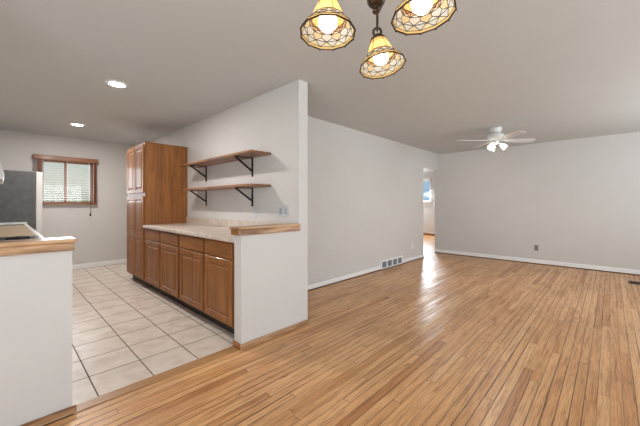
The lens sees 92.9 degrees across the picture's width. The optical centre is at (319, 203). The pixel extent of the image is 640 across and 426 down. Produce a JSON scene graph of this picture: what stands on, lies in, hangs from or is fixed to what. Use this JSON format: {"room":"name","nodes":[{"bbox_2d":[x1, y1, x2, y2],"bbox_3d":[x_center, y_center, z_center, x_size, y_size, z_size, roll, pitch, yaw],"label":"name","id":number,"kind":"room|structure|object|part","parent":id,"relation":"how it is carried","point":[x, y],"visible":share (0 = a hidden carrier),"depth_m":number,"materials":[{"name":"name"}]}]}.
{"room":"dining room","nodes":[
{"label":"dining room","id":0,"kind":"room"},
{"bbox_2d":[0,129,135,264],"bbox_3d":[-4.701,-0.008,5.590,0.120,2.440,2.680,0,0,44],"label":"wall","id":1,"kind":"structure","parent":0,"point":[101,236],"depth_m":5.78,"materials":[{"name":"paint"}]},
{"bbox_2d":[41,159,92,201],"bbox_3d":[-4.668,-0.398,5.631,0.060,0.780,0.745,0,0,44],"label":"window","id":2,"kind":"structure","parent":1,"relation":"in","point":[42,161],"depth_m":5.59,"materials":[{"name":"brown wood"}]},
{"bbox_2d":[33,154,97,215],"bbox_3d":[-4.604,-0.315,5.536,0.092,1.083,0.913,0,0,44],"label":"window blind","id":3,"kind":"object","parent":2,"relation":"attached to","point":[35,156],"visible":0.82,"depth_m":5.53,"materials":[{"name":"white plastic"}]},
{"bbox_3d":[-4.607,-0.012,5.539,0.058,0.038,0.899,0,0,44],"label":"rail","id":4,"kind":"part","parent":3,"relation":"part of","materials":[{"name":"brown wood"}]},
{"bbox_3d":[-4.347,-0.308,5.757,0.007,0.960,0.006,0,0,44],"label":"pull cord","id":5,"kind":"part","parent":3,"relation":"part of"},
{"bbox_2d":[38,160,96,204],"bbox_3d":[-4.615,-0.381,5.582,0.014,0.785,0.837,0,0,44],"label":"trim","id":6,"kind":"structure","parent":1,"relation":"attached to","point":[39,161],"depth_m":5.87,"materials":[{"name":"brown wood"}]},
{"bbox_2d":[72,259,126,269],"bbox_3d":[-4.653,1.169,5.545,0.012,0.085,2.440,0,0,44],"label":"baseboard","id":7,"kind":"structure","parent":1,"relation":"attached to","point":[104,263],"depth_m":5.90,"materials":[{"name":"white wood"}]},
{"bbox_2d":[0,231,298,425],"bbox_3d":[-1.105,0.737,2.159,0.150,0.950,2.440,0,0,44],"label":"wall","id":8,"kind":"structure","parent":0,"point":[36,289],"depth_m":1.71,"materials":[{"name":"paint"}]},
{"bbox_2d":[0,236,76,256],"bbox_3d":[-1.709,0.233,1.550,0.170,0.068,0.722,0,0,44],"label":"wooden ledge","id":9,"kind":"object","parent":8,"relation":"on","point":[56,244],"visible":1,"depth_m":1.64,"materials":[{"name":"brown wood"}]},
{"bbox_2d":[233,340,240,349],"bbox_3d":[-0.701,1.187,2.561,0.120,0.050,0.014,0,0,44],"label":"trim","id":10,"kind":"structure","parent":8,"relation":"attached to","point":[235,344],"depth_m":2.55,"materials":[{"name":"brown wood"}]},
{"bbox_2d":[229,223,300,235],"bbox_3d":[-0.481,0.228,2.780,0.170,0.068,0.679,0,0,44],"label":"wooden ledge","id":11,"kind":"object","parent":8,"relation":"on","point":[285,227],"visible":1,"depth_m":2.67,"materials":[{"name":"brown wood"}]},
{"bbox_2d":[240,319,308,350],"bbox_3d":[-0.385,1.187,2.794,0.015,0.050,0.788,0,0,44],"label":"trim","id":12,"kind":"structure","parent":8,"relation":"attached to","point":[256,341],"depth_m":2.74,"materials":[{"name":"brown wood"}]},
{"bbox_2d":[73,346,237,414],"bbox_3d":[-1.080,1.219,2.170,0.087,0.026,1.073,0,0,44],"label":"trim","id":13,"kind":"structure","parent":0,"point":[101,399],"depth_m":2.06,"materials":[{"name":"brown wood"}]},
{"bbox_2d":[150,79,307,321],"bbox_3d":[-1.970,-0.008,4.754,4.985,2.440,0.120,0,0,44],"label":"wall","id":14,"kind":"structure","parent":0,"point":[275,121],"depth_m":3.43,"materials":[{"name":"paint"}]},
{"bbox_2d":[180,149,270,181],"bbox_3d":[-1.262,-0.438,3.810,1.775,0.239,0.268,0,0,44],"label":"wall shelf","id":15,"kind":"object","parent":14,"relation":"attached to","point":[248,154],"visible":1,"depth_m":3.56,"materials":[{"name":"brown wood"}]},
{"bbox_2d":[180,183,270,206],"bbox_3d":[-1.262,-0.090,3.810,1.775,0.239,0.268,0,0,44],"label":"wall shelf","id":16,"kind":"object","parent":14,"relation":"attached to","point":[237,187],"visible":1,"depth_m":3.53,"materials":[{"name":"brown wood"}]},
{"bbox_2d":[186,217,282,226],"bbox_3d":[-1.203,0.249,3.924,2.446,0.098,0.022,0,0,44],"label":"backsplash","id":17,"kind":"structure","parent":14,"relation":"attached to","point":[193,220],"depth_m":3.98,"materials":[{"name":"beige stone"}]},
{"bbox_2d":[254,207,257,216],"bbox_3d":[-0.741,0.092,3.487,0.070,0.116,0.016,0,0,44],"label":"switch plate","id":18,"kind":"object","parent":14,"relation":"attached to","point":[255,208],"visible":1,"depth_m":3.48,"materials":[{"name":"white plastic"}]},
{"bbox_2d":[279,206,288,216],"bbox_3d":[-0.378,0.077,3.146,0.160,0.114,0.009,0,0,44],"label":"outlet plate","id":19,"kind":"object","parent":14,"relation":"attached to","point":[283,210],"visible":1,"depth_m":3.14,"materials":[{"name":"white plastic"}]},
{"bbox_2d":[0,0,639,172],"bbox_3d":[1.516,-1.258,4.980,10.120,0.060,13.900,0,0,44],"label":"ceiling","id":20,"kind":"structure","parent":0,"point":[548,70],"depth_m":2.70,"materials":[{"name":"paint"}]},
{"bbox_2d":[69,123,85,125],"bbox_3d":[-3.745,-1.223,4.694,0.196,0.010,0.196,0,0,44],"label":"recessed light","id":21,"kind":"object","parent":20,"relation":"in","point":[74,124],"visible":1,"depth_m":4.67,"materials":[{"name":"white"}]},
{"bbox_2d":[105,80,127,87],"bbox_3d":[-2.077,-1.223,3.111,0.196,0.010,0.196,0,0,44],"label":"recessed light","id":22,"kind":"object","parent":20,"relation":"in","point":[118,84],"visible":1,"depth_m":3.10,"materials":[{"name":"white"}]},
{"bbox_2d":[300,0,456,79],"bbox_3d":[0.192,-0.834,0.846,0.381,0.788,0.413,0,0,44],"label":"chandelier","id":23,"kind":"object","parent":20,"relation":"hanging from","point":[327,28],"visible":1,"depth_m":0.84,"materials":[{"name":"beige glass"}]},
{"bbox_3d":[0.021,-0.501,0.833,0.053,0.056,0.053,0,0,44],"label":"bulb","id":24,"kind":"part","parent":23,"relation":"part of","materials":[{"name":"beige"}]},
{"bbox_3d":[0.021,-0.510,0.830,0.150,0.102,0.150,0,0,44],"label":"lamp shade","id":25,"kind":"part","parent":23,"relation":"part of","materials":[{"name":"beige glass"}]},
{"bbox_3d":[0.203,-0.494,1.015,0.052,0.057,0.053,0,0,44],"label":"bulb","id":26,"kind":"part","parent":23,"relation":"part of","materials":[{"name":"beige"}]},
{"bbox_3d":[0.207,-0.500,1.010,0.148,0.111,0.150,0,0,44],"label":"lamp shade","id":27,"kind":"part","parent":23,"relation":"part of","materials":[{"name":"beige glass"}]},
{"bbox_3d":[0.250,-0.497,0.747,0.053,0.056,0.053,0,0,44],"label":"bulb","id":28,"kind":"part","parent":23,"relation":"part of","materials":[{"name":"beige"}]},
{"bbox_3d":[0.252,-0.506,0.745,0.149,0.102,0.150,0,0,44],"label":"lamp shade","id":29,"kind":"part","parent":23,"relation":"part of","materials":[{"name":"beige glass"}]},
{"bbox_2d":[466,127,534,152],"bbox_3d":[2.834,-1.023,4.900,0.955,0.408,0.955,0,0,44],"label":"ceiling fan","id":30,"kind":"object","parent":20,"relation":"hanging from","point":[495,136],"visible":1,"depth_m":4.84,"materials":[{"name":"white metal"}]},
{"bbox_3d":[2.724,-0.911,4.852,0.103,0.119,0.118,0,0,44],"label":"lamp shade","id":31,"kind":"part","parent":30,"relation":"part of","materials":[{"name":"white glass"}]},
{"bbox_3d":[2.934,-0.911,4.840,0.119,0.119,0.105,0,0,44],"label":"lamp shade","id":32,"kind":"part","parent":30,"relation":"part of","materials":[{"name":"white glass"}]},
{"bbox_3d":[2.848,-1.023,4.503,0.134,0.034,0.455,0,0,-2],"label":"blade","id":33,"kind":"part","parent":30,"relation":"part of","materials":[{"name":"white wood"}]},
{"bbox_3d":[3.231,-1.023,4.914,0.455,0.034,0.134,0,0,-2],"label":"blade","id":34,"kind":"part","parent":30,"relation":"part of","materials":[{"name":"white wood"}]},
{"bbox_2d":[43,235,639,425],"bbox_3d":[1.545,1.242,4.952,10.040,0.060,13.900,0,0,44],"label":"floor","id":35,"kind":"structure","parent":0,"point":[435,339],"depth_m":2.46,"materials":[{"name":"brown wood"}]},
{"bbox_2d":[0,170,41,234],"bbox_3d":[-4.809,0.362,4.640,0.855,1.700,0.875,0,0,44],"label":"refrigerator","id":36,"kind":"object","parent":35,"relation":"on","point":[20,191],"visible":0.41,"depth_m":4.47,"materials":[{"name":"grey metal"}]},
{"bbox_3d":[-4.563,0.038,4.898,0.849,1.048,0.075,0,0,44],"label":"fridge door","id":37,"kind":"part","parent":36,"relation":"part of","materials":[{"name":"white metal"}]},
{"bbox_2d":[0,235,43,240],"bbox_3d":[-2.552,0.652,2.362,0.774,1.040,0.725,0,0,44],"label":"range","id":38,"kind":"object","parent":35,"relation":"on","point":[33,236],"visible":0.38,"depth_m":2.55,"materials":[{"name":"metal"}]},
{"bbox_3d":[-2.579,0.285,2.599,0.159,0.010,0.159,0,0,44],"label":"burner","id":39,"kind":"part","parent":38,"relation":"part of","materials":[{"name":"black metal"}]},
{"bbox_2d":[127,142,186,287],"bbox_3d":[-2.608,0.160,4.848,0.863,2.105,0.622,0,0,44],"label":"pantry cabinet","id":40,"kind":"object","parent":35,"relation":"on","point":[155,176],"visible":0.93,"depth_m":4.54,"materials":[{"name":"brown wood"}]},
{"bbox_3d":[-2.970,0.488,4.777,0.397,1.203,0.020,0,0,44],"label":"door","id":41,"kind":"part","parent":40,"relation":"part of","materials":[{"name":"brown wood"}]},
{"bbox_3d":[-2.970,-0.510,4.777,0.397,0.695,0.020,0,0,44],"label":"door","id":42,"kind":"part","parent":40,"relation":"part of","materials":[{"name":"brown wood"}]},
{"bbox_3d":[-2.671,0.488,4.492,0.397,1.203,0.020,0,0,44],"label":"door","id":43,"kind":"part","parent":40,"relation":"part of","materials":[{"name":"brown wood"}]},
{"bbox_3d":[-2.671,-0.510,4.492,0.397,0.695,0.020,0,0,44],"label":"door","id":44,"kind":"part","parent":40,"relation":"part of","materials":[{"name":"brown wood"}]},
{"bbox_2d":[145,228,186,307],"bbox_3d":[-1.852,0.775,4.132,1.216,0.874,0.615,0,0,44],"label":"base cabinet","id":45,"kind":"object","parent":35,"relation":"on","point":[162,248],"visible":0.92,"depth_m":3.82,"materials":[{"name":"brown wood"}]},
{"bbox_3d":[-2.266,0.423,4.115,0.560,0.134,0.020,0,0,44],"label":"drawer","id":46,"kind":"part","parent":45,"relation":"part of","materials":[{"name":"brown wood"}]},
{"bbox_3d":[-2.266,0.796,4.115,0.560,0.581,0.020,0,0,44],"label":"door","id":47,"kind":"part","parent":45,"relation":"part of","materials":[{"name":"brown wood"}]},
{"bbox_3d":[-1.833,0.423,3.703,0.555,0.134,0.020,0,0,44],"label":"drawer","id":48,"kind":"part","parent":45,"relation":"part of","materials":[{"name":"brown wood"}]},
{"bbox_3d":[-1.833,0.796,3.703,0.555,0.581,0.020,0,0,44],"label":"door","id":49,"kind":"part","parent":45,"relation":"part of","materials":[{"name":"brown wood"}]},
{"bbox_2d":[180,234,233,333],"bbox_3d":[-0.963,0.775,3.284,1.237,0.874,0.615,0,0,44],"label":"base cabinet","id":50,"kind":"object","parent":35,"relation":"on","point":[206,265],"visible":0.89,"depth_m":3.01,"materials":[{"name":"brown wood"}]},
{"bbox_3d":[-1.388,0.423,3.279,0.585,0.134,0.020,0,0,44],"label":"drawer","id":51,"kind":"part","parent":50,"relation":"part of","materials":[{"name":"brown wood"}]},
{"bbox_3d":[-1.388,0.796,3.279,0.585,0.581,0.020,0,0,44],"label":"door","id":52,"kind":"part","parent":50,"relation":"part of","materials":[{"name":"brown wood"}]},
{"bbox_2d":[143,217,282,242],"bbox_3d":[-1.408,0.269,3.695,2.466,0.138,0.636,0,0,44],"label":"countertop","id":53,"kind":"structure","parent":50,"relation":"on","point":[209,228],"depth_m":3.70,"materials":[{"name":"beige stone"}]},
{"bbox_3d":[-0.961,0.423,2.871,0.525,0.134,0.020,0,0,44],"label":"drawer","id":54,"kind":"part","parent":50,"relation":"part of","materials":[{"name":"brown wood"}]},
{"bbox_3d":[-0.961,0.796,2.871,0.525,0.581,0.020,0,0,44],"label":"door","id":55,"kind":"part","parent":50,"relation":"part of","materials":[{"name":"brown wood"}]},
{"bbox_2d":[628,281,639,284],"bbox_3d":[4.892,1.207,4.607,0.320,0.009,0.220,0,0,44],"label":"floor vent","id":56,"kind":"object","parent":35,"relation":"in","point":[629,282],"visible":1,"depth_m":4.66,"materials":[{"name":"brown metal"}]},
{"bbox_3d":[-3.724,0.775,3.419,2.370,0.874,0.645,0,0,44],"label":"base cabinet","id":57,"kind":"object","parent":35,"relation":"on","visible":0},
{"bbox_2d":[0,222,41,236],"bbox_3d":[-3.711,0.303,3.435,2.377,0.073,0.688,0,0,44],"label":"countertop","id":58,"kind":"structure","parent":57,"relation":"on","point":[6,229],"depth_m":3.44,"materials":[{"name":"beige stone"}]},
{"bbox_2d":[308,116,438,284],"bbox_3d":[1.066,-0.008,5.623,0.120,2.440,5.330,0,0,44],"label":"wall","id":59,"kind":"structure","parent":0,"point":[365,190],"depth_m":5.10,"materials":[{"name":"paint"}]},
{"bbox_2d":[308,254,423,290],"bbox_3d":[0.809,1.167,5.258,0.012,0.066,4.445,0,0,44],"label":"baseboard","id":60,"kind":"structure","parent":59,"relation":"attached to","point":[312,286],"depth_m":4.90,"materials":[{"name":"white wood"}]},
{"bbox_2d":[380,255,402,268],"bbox_3d":[1.397,1.127,5.873,0.014,0.166,0.817,0,0,44],"label":"air vent","id":61,"kind":"object","parent":59,"relation":"in","point":[394,261],"visible":1,"depth_m":5.85,"materials":[{"name":"white metal"}]},
{"bbox_2d":[423,172,434,232],"bbox_3d":[4.606,-0.008,11.471,2.830,2.440,0.120,0,0,44],"label":"wall","id":62,"kind":"structure","parent":0,"point":[428,207],"depth_m":11.72,"materials":[{"name":"paint"}]},
{"bbox_2d":[423,178,430,201],"bbox_3d":[3.897,-0.535,12.010,1.000,0.905,0.070,0,0,44],"label":"window blind","id":63,"kind":"object","parent":62,"relation":"attached to","point":[426,179],"visible":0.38,"depth_m":11.75,"materials":[{"name":"white plastic"}]},
{"bbox_2d":[435,132,639,269],"bbox_3d":[4.991,-0.008,5.645,5.770,2.440,0.120,0,0,44],"label":"wall","id":64,"kind":"structure","parent":0,"point":[577,200],"depth_m":6.00,"materials":[{"name":"paint"}]},
{"bbox_2d":[435,249,639,275],"bbox_3d":[4.948,1.159,5.596,5.765,0.078,0.012,0,0,44],"label":"baseboard","id":65,"kind":"structure","parent":64,"relation":"attached to","point":[603,268],"depth_m":6.03,"materials":[{"name":"white wood"}]},
{"bbox_3d":[-2.614,-0.008,0.614,0.120,2.440,1.880,0,0,44],"label":"wall","id":66,"kind":"structure","parent":0,"visible":0},
{"bbox_2d":[20,405,76,425],"bbox_3d":[-2.282,1.190,0.865,0.014,0.045,2.502,0,0,44],"label":"trim","id":67,"kind":"structure","parent":66,"relation":"attached to","point":[70,410],"depth_m":1.69,"materials":[{"name":"brown wood"}]},
{"bbox_3d":[-3.795,-0.008,2.957,4.825,2.440,0.120,0,0,44],"label":"wall","id":68,"kind":"structure","parent":0,"visible":0},
{"bbox_2d":[0,163,3,183],"bbox_3d":[-2.618,-0.260,2.218,0.750,0.187,0.434,0,0,44],"label":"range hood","id":69,"kind":"object","parent":68,"relation":"attached to","point":[1,168],"visible":1,"depth_m":2.11,"materials":[{"name":"metal"}]}
]}

